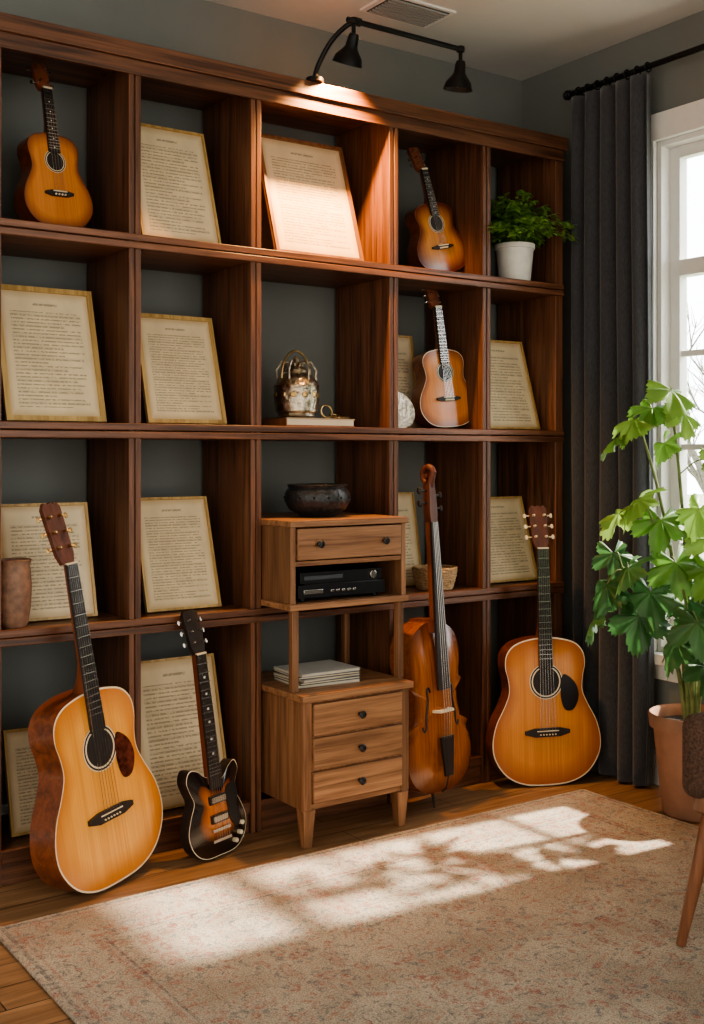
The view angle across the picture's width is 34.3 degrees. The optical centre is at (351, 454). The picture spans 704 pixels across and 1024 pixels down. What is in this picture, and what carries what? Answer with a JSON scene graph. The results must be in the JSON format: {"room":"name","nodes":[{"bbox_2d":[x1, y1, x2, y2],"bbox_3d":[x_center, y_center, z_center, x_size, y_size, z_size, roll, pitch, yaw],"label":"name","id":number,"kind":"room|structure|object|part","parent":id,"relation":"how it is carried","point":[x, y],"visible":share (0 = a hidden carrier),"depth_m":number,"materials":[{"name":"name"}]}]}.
{"room":"music room","nodes":[
{"label":"music room","id":0,"kind":"room"},
{"bbox_2d":[0,0,521,804],"bbox_3d":[-1.540,-0.185,3.399,5.750,2.850,0.120,0,0,-35],"label":"wall","id":1,"kind":"structure","parent":0,"point":[302,318],"depth_m":4.08,"materials":[{"name":"paint"}]},
{"bbox_2d":[1,804,7,814],"bbox_3d":[-1.563,1.175,3.300,5.600,0.130,0.016,0,0,-35],"label":"baseboard","id":2,"kind":"structure","parent":1,"relation":"attached to","point":[4,807],"depth_m":3.61,"materials":[{"name":"paint"}]},
{"bbox_2d":[0,770,699,1023],"bbox_3d":[-0.082,1.280,1.301,5.750,0.080,5.230,0,0,-35],"label":"floor","id":3,"kind":"structure","parent":0,"point":[23,1000],"depth_m":3.56,"materials":[{"name":"brown wood"}]},
{"bbox_2d":[28,501,162,892],"bbox_3d":[-0.752,0.686,3.310,0.190,1.106,0.432,0,0,32],"label":"acoustic guitar","id":4,"kind":"object","parent":3,"relation":"on","point":[97,816],"visible":1,"depth_m":3.24,"materials":[{"name":"brown wood"}]},
{"bbox_2d":[177,609,245,859],"bbox_3d":[-0.440,0.861,3.544,0.240,0.757,0.136,0,0,-40],"label":"electric guitar","id":5,"kind":"object","parent":3,"relation":"on","point":[213,822],"visible":1,"depth_m":3.51,"materials":[{"name":"brown wood"}]},
{"bbox_2d":[0,12,567,887],"bbox_3d":[-0.189,-0.010,4.022,2.304,2.500,0.362,0,0,-35],"label":"cube bookshelf","id":6,"kind":"object","parent":3,"relation":"on","point":[234,100],"visible":0.71,"depth_m":3.88,"materials":[{"name":"brown wood"}]},
{"bbox_2d":[1,558,31,628],"bbox_3d":[-0.988,0.404,3.335,0.100,0.198,0.100,0,0,-35],"label":"vase","id":7,"kind":"object","parent":6,"relation":"on","point":[16,580],"visible":0.95,"depth_m":3.29,"materials":[{"name":"brown ceramic"}]},
{"bbox_2d":[2,727,37,836],"bbox_3d":[-0.927,0.984,3.489,0.260,0.304,0.097,0,0,-35],"label":"framed document","id":8,"kind":"object","parent":6,"relation":"in","point":[21,772],"visible":0.41,"depth_m":3.44,"materials":[{"name":"beige paper"}]},
{"bbox_2d":[1,502,97,621],"bbox_3d":[-0.934,0.326,3.495,0.285,0.353,0.104,0,0,-35],"label":"framed document","id":9,"kind":"object","parent":6,"relation":"in","point":[21,537],"visible":0.65,"depth_m":3.49,"materials":[{"name":"beige paper"}]},
{"bbox_2d":[14,62,92,226],"bbox_3d":[-0.920,-0.943,3.499,0.234,0.529,0.112,0,0,-45],"label":"guitar","id":10,"kind":"object","parent":6,"relation":"on","point":[50,188],"visible":0.97,"depth_m":3.47,"materials":[{"name":"brown wood"}]},
{"bbox_2d":[1,284,106,422],"bbox_3d":[-0.923,-0.308,3.484,0.310,0.421,0.143,0,0,-35],"label":"framed document","id":11,"kind":"object","parent":6,"relation":"in","point":[51,371],"visible":0.95,"depth_m":3.48,"materials":[{"name":"beige paper"}]},
{"bbox_2d":[141,123,220,243],"bbox_3d":[-0.584,-0.881,3.722,0.280,0.405,0.146,0,0,-35],"label":"framed document","id":12,"kind":"object","parent":6,"relation":"in","point":[177,197],"visible":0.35,"depth_m":3.73,"materials":[{"name":"beige paper"}]},
{"bbox_2d":[141,496,221,612],"bbox_3d":[-0.573,0.320,3.729,0.265,0.364,0.126,0,0,-35],"label":"framed document","id":13,"kind":"object","parent":6,"relation":"in","point":[179,570],"visible":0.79,"depth_m":3.73,"materials":[{"name":"beige paper"}]},
{"bbox_2d":[141,653,225,809],"bbox_3d":[-0.565,0.905,3.743,0.305,0.463,0.139,0,0,-35],"label":"framed document","id":14,"kind":"object","parent":6,"relation":"in","point":[170,734],"visible":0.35,"depth_m":3.73,"materials":[{"name":"beige paper"}]},
{"bbox_2d":[141,313,226,424],"bbox_3d":[-0.561,-0.280,3.725,0.280,0.364,0.126,0,0,-35],"label":"framed document","id":15,"kind":"object","parent":6,"relation":"in","point":[181,380],"visible":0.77,"depth_m":3.72,"materials":[{"name":"beige paper"}]},
{"bbox_2d":[261,417,354,426],"bbox_3d":[-0.171,-0.112,3.997,0.297,0.029,0.209,0,0,-39],"label":"hardcover book","id":16,"kind":"object","parent":6,"relation":"on","point":[286,421],"visible":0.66,"depth_m":3.90,"materials":[{"name":"beige paper"}]},
{"bbox_2d":[273,350,319,417],"bbox_3d":[-0.188,-0.246,3.959,0.172,0.238,0.161,0,0,-14],"label":"lantern","id":17,"kind":"object","parent":16,"relation":"on","point":[296,394],"visible":0.97,"depth_m":3.90,"materials":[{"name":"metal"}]},
{"bbox_2d":[320,404,348,418],"bbox_3d":[-0.066,-0.152,4.023,0.126,0.051,0.041,0,0,-35],"label":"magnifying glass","id":18,"kind":"object","parent":16,"relation":"on","point":[336,416],"visible":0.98,"depth_m":4.00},
{"bbox_2d":[261,133,363,260],"bbox_3d":[-0.149,-0.900,4.007,0.360,0.443,0.158,0,0,-35],"label":"framed document","id":19,"kind":"object","parent":6,"relation":"in","point":[310,208],"visible":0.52,"depth_m":4.00,"materials":[{"name":"beige paper"}]},
{"bbox_2d":[306,17,471,92],"bbox_3d":[0.152,-1.361,3.941,0.636,0.202,0.150,0,0,-27],"label":"picture light","id":20,"kind":"object","parent":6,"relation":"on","point":[458,82],"visible":1,"depth_m":3.84,"materials":[{"name":"black metal"}]},
{"bbox_2d":[398,392,414,427],"bbox_3d":[0.173,-0.166,4.202,0.144,0.137,0.047,0,0,-36],"label":"plate","id":21,"kind":"object","parent":6,"relation":"on","point":[406,412],"visible":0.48,"depth_m":4.22,"materials":[{"name":"white ceramic"}]},
{"bbox_2d":[398,492,421,585],"bbox_3d":[0.146,0.324,4.359,0.265,0.358,0.079,0,0,-35],"label":"framed document","id":22,"kind":"object","parent":6,"relation":"in","point":[406,507],"visible":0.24,"depth_m":4.42,"materials":[{"name":"beige paper"}]},
{"bbox_2d":[398,335,421,427],"bbox_3d":[0.140,-0.281,4.367,0.265,0.367,0.081,0,0,-35],"label":"framed document","id":23,"kind":"object","parent":6,"relation":"in","point":[406,376],"visible":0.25,"depth_m":4.43,"materials":[{"name":"beige paper"}]},
{"bbox_2d":[405,147,464,270],"bbox_3d":[0.325,-0.928,4.361,0.251,0.498,0.104,0,0,-32],"label":"acoustic guitar","id":24,"kind":"object","parent":6,"relation":"on","point":[434,242],"visible":0.97,"depth_m":4.32,"materials":[{"name":"brown wood"}]},
{"bbox_2d":[412,564,457,589],"bbox_3d":[0.311,0.460,4.284,0.175,0.085,0.175,0,0,-35],"label":"wicker basket","id":25,"kind":"object","parent":6,"relation":"on","point":[449,572],"visible":0.74,"depth_m":4.23,"materials":[{"name":"beige wicker"}]},
{"bbox_2d":[411,290,468,428],"bbox_3d":[0.347,-0.380,4.359,0.263,0.564,0.107,0,0,-27],"label":"acoustic guitar","id":26,"kind":"object","parent":6,"relation":"on","point":[439,396],"visible":0.97,"depth_m":4.32,"materials":[{"name":"brown wood"}]},
{"bbox_2d":[491,496,536,583],"bbox_3d":[0.606,0.335,4.543,0.270,0.335,0.117,0,0,-35],"label":"framed document","id":27,"kind":"object","parent":6,"relation":"in","point":[512,555],"visible":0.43,"depth_m":4.56,"materials":[{"name":"beige paper"}]},
{"bbox_2d":[491,340,540,429],"bbox_3d":[0.609,-0.280,4.538,0.270,0.364,0.126,0,0,-35],"label":"framed document","id":28,"kind":"object","parent":6,"relation":"in","point":[513,407],"visible":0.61,"depth_m":4.55,"materials":[{"name":"beige paper"}]},
{"bbox_2d":[487,190,577,280],"bbox_3d":[0.638,-0.858,4.421,0.399,0.358,0.435,0,0,36],"label":"potted fern","id":29,"kind":"object","parent":6,"relation":"on","point":[518,236],"visible":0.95,"depth_m":4.42,"materials":[{"name":"green plant"}]},
{"bbox_2d":[261,512,413,848],"bbox_3d":[-0.121,0.725,3.907,0.472,1.030,0.589,0,0,-35],"label":"base cabinet","id":30,"kind":"object","parent":3,"relation":"on","point":[327,745],"visible":0.86,"depth_m":3.70,"materials":[{"name":"brown wood"}]},
{"bbox_2d":[273,659,359,687],"bbox_3d":[-0.118,0.732,3.815,0.245,0.045,0.199,0,0,-35],"label":"magazine stack","id":31,"kind":"object","parent":30,"relation":"in","point":[323,672],"visible":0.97,"depth_m":3.77,"materials":[{"name":"white paper"}]},
{"bbox_2d":[284,483,350,516],"bbox_3d":[-0.118,0.154,3.888,0.232,0.110,0.227,0,0,-35],"label":"bowl","id":32,"kind":"object","parent":30,"relation":"on","point":[304,499],"visible":1,"depth_m":3.80,"materials":[{"name":"metal"}]},
{"bbox_2d":[296,563,384,601],"bbox_3d":[-0.103,0.427,3.859,0.345,0.094,0.265,0,0,-35],"label":"stereo receiver","id":33,"kind":"object","parent":30,"relation":"in","point":[315,581],"visible":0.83,"depth_m":3.76,"materials":[{"name":"black plastic"}]},
{"bbox_2d":[0,789,703,1023],"bbox_3d":[0.503,1.234,2.794,2.175,0.011,1.915,0,0,-35],"label":"rug","id":34,"kind":"object","parent":3,"relation":"on","point":[564,908],"visible":1,"depth_m":2.92,"materials":[{"name":"beige fabric"}]},
{"bbox_2d":[676,712,703,946],"bbox_3d":[1.264,0.830,2.808,0.703,0.795,0.600,0,0,-35],"label":"armchair","id":35,"kind":"object","parent":34,"relation":"on","point":[693,724],"visible":1,"depth_m":2.83,"materials":[{"name":"brown fabric"}]},
{"bbox_3d":[0.869,1.040,2.844,0.116,0.375,0.045,0,0,-1],"label":"leg","id":36,"kind":"part","parent":35,"relation":"part of","materials":[{"name":"brown wood"}]},
{"bbox_3d":[1.072,0.752,2.994,0.575,0.210,0.075,0,0,-35],"label":"arm","id":37,"kind":"part","parent":35,"relation":"part of","materials":[{"name":"brown fabric"}]},
{"bbox_3d":[1.244,0.868,2.794,0.580,0.050,0.540,0,0,-35],"label":"seat frame","id":38,"kind":"part","parent":35,"relation":"part of","materials":[{"name":"brown wood"}]},
{"bbox_2d":[389,464,470,807],"bbox_3d":[0.279,0.635,4.011,0.338,1.208,0.174,0,0,-45],"label":"cello","id":39,"kind":"object","parent":3,"relation":"on","point":[439,738],"visible":0.94,"depth_m":3.97,"materials":[{"name":"brown wood"}]},
{"bbox_2d":[485,505,600,785],"bbox_3d":[0.722,0.716,4.313,0.433,1.047,0.114,0,0,-13],"label":"acoustic guitar","id":40,"kind":"object","parent":3,"relation":"on","point":[543,730],"visible":1,"depth_m":4.28,"materials":[{"name":"brown wood"}]},
{"bbox_2d":[585,380,703,822],"bbox_3d":[1.083,0.489,3.811,0.534,1.500,0.520,0,0,-10],"label":"potted houseplant","id":41,"kind":"object","parent":3,"relation":"on","point":[684,575],"visible":0.98,"depth_m":3.84,"materials":[{"name":"plant"}]},
{"bbox_2d":[207,0,703,80],"bbox_3d":[-0.082,-1.660,1.301,5.750,0.100,5.230,0,0,-35],"label":"ceiling","id":42,"kind":"structure","parent":0,"point":[521,40],"depth_m":4.26,"materials":[{"name":"paint"}]},
{"bbox_2d":[360,0,455,27],"bbox_3d":[0.203,-1.602,4.123,0.300,0.016,0.180,0,0,-35],"label":"ceiling vent","id":43,"kind":"object","parent":42,"relation":"attached to","point":[418,13],"depth_m":4.11,"materials":[{"name":"white metal"}]},
{"bbox_2d":[522,10,703,748],"bbox_3d":[2.251,-0.185,2.849,0.150,2.850,5.110,0,0,-35],"label":"wall","id":44,"kind":"structure","parent":0,"point":[678,82],"depth_m":4.64,"materials":[{"name":"paint"}]},
{"bbox_2d":[563,44,703,99],"bbox_3d":[1.306,-1.440,3.985,0.105,0.044,1.487,0,0,-35],"label":"curtain rod","id":45,"kind":"object","parent":44,"relation":"attached to","point":[568,94],"visible":0.93,"depth_m":4.29,"materials":[{"name":"black metal"}]},
{"bbox_2d":[571,73,653,786],"bbox_3d":[0.990,-0.093,4.381,0.085,2.643,0.387,0,0,-35],"label":"curtain","id":46,"kind":"object","parent":45,"relation":"hanging from","point":[612,271],"visible":0.8,"depth_m":4.37,"materials":[{"name":"grey fabric"}]},
{"bbox_2d":[653,749,659,785],"bbox_3d":[2.188,1.175,2.795,0.016,0.130,5.093,0,0,-35],"label":"baseboard","id":47,"kind":"structure","parent":44,"relation":"attached to","point":[656,777],"depth_m":4.29,"materials":[{"name":"grey paint"}]},
{"bbox_2d":[651,99,703,682],"bbox_3d":[1.456,-0.220,3.950,0.200,2.120,1.105,0,0,-35],"label":"window","id":48,"kind":"structure","parent":44,"relation":"in","point":[671,267],"depth_m":4.29,"materials":[{"name":"white paint"}]},
{"label":"outside","id":49,"kind":"structure","parent":0,"visible":0},
{"bbox_2d":[687,494,703,598],"bbox_3d":[15.047,1.640,16.547,36.400,0.100,50.000,0,0,-35],"label":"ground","id":50,"kind":"structure","parent":49,"point":[701,497],"depth_m":38.57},
{"bbox_2d":[687,303,703,493],"bbox_3d":[4.489,-0.463,16.758,2.423,4.139,2.444,0,0,-35],"label":"tree","id":51,"kind":"object","parent":50,"relation":"on","point":[698,474],"visible":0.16,"depth_m":16.70,"materials":[{"name":"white plant"}]},
{"bbox_2d":[687,343,703,386],"bbox_3d":[6.797,-0.451,20.096,1.822,4.114,2.640,0,0,-35],"label":"tree","id":52,"kind":"object","parent":50,"relation":"on","point":[692,359],"visible":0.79,"depth_m":20.93,"materials":[{"name":"white plant"}]},
{"bbox_2d":[687,374,703,412],"bbox_3d":[5.726,-0.128,14.960,3.483,3.447,1.819,0,0,30],"label":"tree","id":53,"kind":"object","parent":50,"relation":"on","point":[689,391],"visible":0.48,"depth_m":15.72,"materials":[{"name":"white plant"}]}
]}

